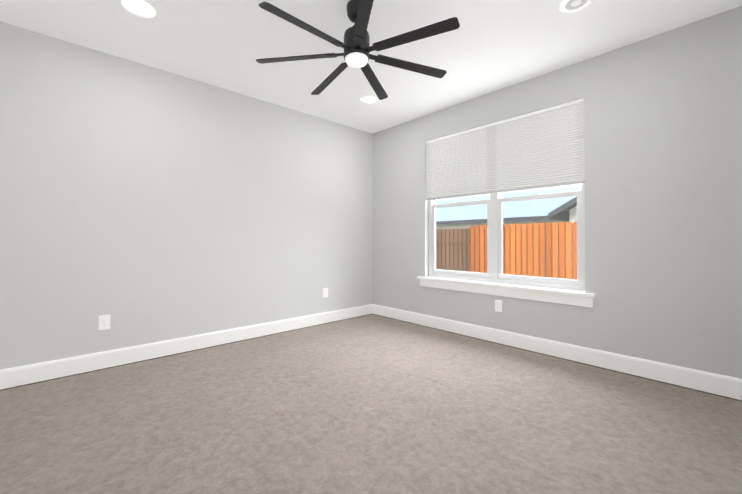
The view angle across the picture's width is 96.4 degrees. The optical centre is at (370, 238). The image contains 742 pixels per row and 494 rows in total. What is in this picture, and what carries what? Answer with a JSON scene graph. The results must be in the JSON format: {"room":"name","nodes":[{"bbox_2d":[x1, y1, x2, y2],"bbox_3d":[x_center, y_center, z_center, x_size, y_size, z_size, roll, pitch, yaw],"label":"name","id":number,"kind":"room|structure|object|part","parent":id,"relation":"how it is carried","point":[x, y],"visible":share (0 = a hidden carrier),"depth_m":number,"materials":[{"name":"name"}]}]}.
{"room":"empty bedroom","nodes":[
{"label":"empty bedroom","id":0,"kind":"room"},
{"bbox_2d":[0,21,372,369],"bbox_3d":[-1.460,-0.246,3.775,4.220,3.000,0.160,0,-1,-43],"label":"wall","id":1,"kind":"structure","parent":0,"point":[141,204],"depth_m":3.13,"materials":[{"name":"grey paint"}]},
{"bbox_2d":[99,315,109,329],"bbox_3d":[-2.304,0.727,2.869,0.079,0.124,0.009,0,-1,-43],"label":"electrical outlet","id":2,"kind":"object","parent":1,"relation":"attached to","point":[104,322],"visible":1,"depth_m":2.87,"materials":[{"name":"white plastic"}]},
{"bbox_2d":[0,304,372,390],"bbox_3d":[-1.400,1.059,3.700,3.900,0.150,0.018,0,-1,-43],"label":"baseboard","id":3,"kind":"structure","parent":1,"relation":"attached to","point":[15,377],"depth_m":3.11,"materials":[{"name":"white wood"}]},
{"bbox_2d":[323,288,327,297],"bbox_3d":[-0.608,0.730,4.444,0.079,0.124,0.009,0,-1,-43],"label":"electrical outlet","id":4,"kind":"object","parent":1,"relation":"attached to","point":[325,292],"visible":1,"depth_m":4.44,"materials":[{"name":"white plastic"}]},
{"bbox_2d":[0,314,741,493],"bbox_3d":[-0.079,1.183,2.276,4.220,0.120,4.220,0,-1,-43],"label":"floor","id":5,"kind":"structure","parent":0,"point":[372,404],"depth_m":2.00,"materials":[{"name":"carpet"}]},
{"bbox_2d":[0,0,741,133],"bbox_3d":[-0.079,-1.687,2.299,4.220,0.140,4.220,0,-1,-43],"label":"ceiling","id":6,"kind":"structure","parent":0,"point":[487,47],"depth_m":2.69,"materials":[{"name":"white paint"}]},
{"bbox_2d":[121,0,155,17],"bbox_3d":[-1.628,-1.613,2.327,0.202,0.008,0.202,0,-1,-43],"label":"recessed light","id":7,"kind":"object","parent":6,"relation":"in","point":[140,8],"visible":1,"depth_m":2.33,"materials":[{"name":"white"}]},
{"bbox_2d":[256,0,459,99],"bbox_3d":[-0.121,-1.415,2.303,1.388,0.404,1.404,0,-1,-43],"label":"ceiling fan","id":8,"kind":"object","parent":6,"relation":"hanging from","point":[356,47],"visible":1,"depth_m":2.24,"materials":[{"name":"black metal"}]},
{"bbox_2d":[360,96,377,103],"bbox_3d":[-0.022,-1.601,3.845,0.202,0.008,0.202,0,-1,-43],"label":"recessed light","id":9,"kind":"object","parent":6,"relation":"in","point":[368,99],"visible":1,"depth_m":3.83,"materials":[{"name":"white"}]},
{"bbox_2d":[559,0,592,12],"bbox_3d":[1.409,-1.613,2.278,0.202,0.008,0.202,0,-1,-43],"label":"recessed light","id":10,"kind":"object","parent":6,"relation":"in","point":[569,6],"visible":1,"depth_m":2.30,"materials":[{"name":"white"}]},
{"bbox_2d":[373,6,741,378],"bbox_3d":[1.409,-0.246,3.668,0.160,3.000,4.220,0,-1,-43],"label":"wall","id":11,"kind":"structure","parent":0,"point":[663,190],"depth_m":2.72,"materials":[{"name":"grey paint"}]},
{"bbox_2d":[495,300,501,311],"bbox_3d":[1.372,0.728,3.576,0.009,0.124,0.079,0,-1,-43],"label":"electrical outlet","id":12,"kind":"object","parent":11,"relation":"attached to","point":[498,305],"visible":1,"depth_m":3.57,"materials":[{"name":"white plastic"}]},
{"bbox_2d":[426,98,584,290],"bbox_3d":[1.376,-0.389,3.707,0.147,1.765,1.800,0,-1,-43],"label":"window","id":13,"kind":"structure","parent":11,"relation":"in","point":[542,148],"depth_m":3.54,"materials":[{"name":"white plastic"}]},
{"bbox_2d":[426,98,584,199],"bbox_3d":[1.338,-0.884,3.676,0.044,0.770,1.788,0,-1,-43],"label":"shade","id":14,"kind":"object","parent":13,"relation":"attached to","point":[542,148],"depth_m":3.50,"materials":[{"name":"fabric"}]},
{"bbox_3d":[1.401,-0.389,3.731,0.036,1.665,1.700,0,-1,-43],"label":"glass","id":15,"kind":"part","parent":13,"relation":"part of","materials":[{"name":"clear glass"}]},
{"bbox_3d":[1.400,-0.389,3.730,0.080,1.765,1.800,0,-1,-43],"label":"frame","id":16,"kind":"part","parent":13,"relation":"part of","materials":[{"name":"white plastic"}]},
{"bbox_2d":[417,276,595,307],"bbox_3d":[1.320,0.555,3.659,0.126,0.127,1.975,0,-1,-43],"label":"window sill","id":17,"kind":"structure","parent":11,"relation":"attached to","point":[566,296],"depth_m":3.43,"materials":[{"name":"white wood"}]},
{"bbox_2d":[372,304,741,400],"bbox_3d":[1.343,1.058,3.598,0.018,0.150,3.900,0,-1,-43],"label":"baseboard","id":18,"kind":"structure","parent":11,"relation":"attached to","point":[729,387],"depth_m":2.94,"materials":[{"name":"white wood"}]},
{"label":"outside","id":19,"kind":"structure","parent":0,"visible":0},
{"bbox_3d":[5.049,1.609,6.964,70.000,0.200,64.000,0,-1,-43],"label":"ground","id":20,"kind":"structure","parent":19,"visible":0},
{"bbox_2d":[436,221,576,279],"bbox_3d":[3.066,0.603,6.540,0.135,1.806,10.146,0,-1,-43],"label":"fence","id":21,"kind":"object","parent":20,"relation":"on","point":[516,233],"depth_m":6.58,"materials":[{"name":"brown wood"}]},
{"bbox_2d":[436,184,578,268],"bbox_3d":[6.621,-0.938,16.903,11.100,5.050,20.500,0,-1,-43],"label":"house","id":22,"kind":"structure","parent":20,"relation":"on","point":[536,212],"depth_m":13.83,"materials":[{"name":"white"}]}
]}

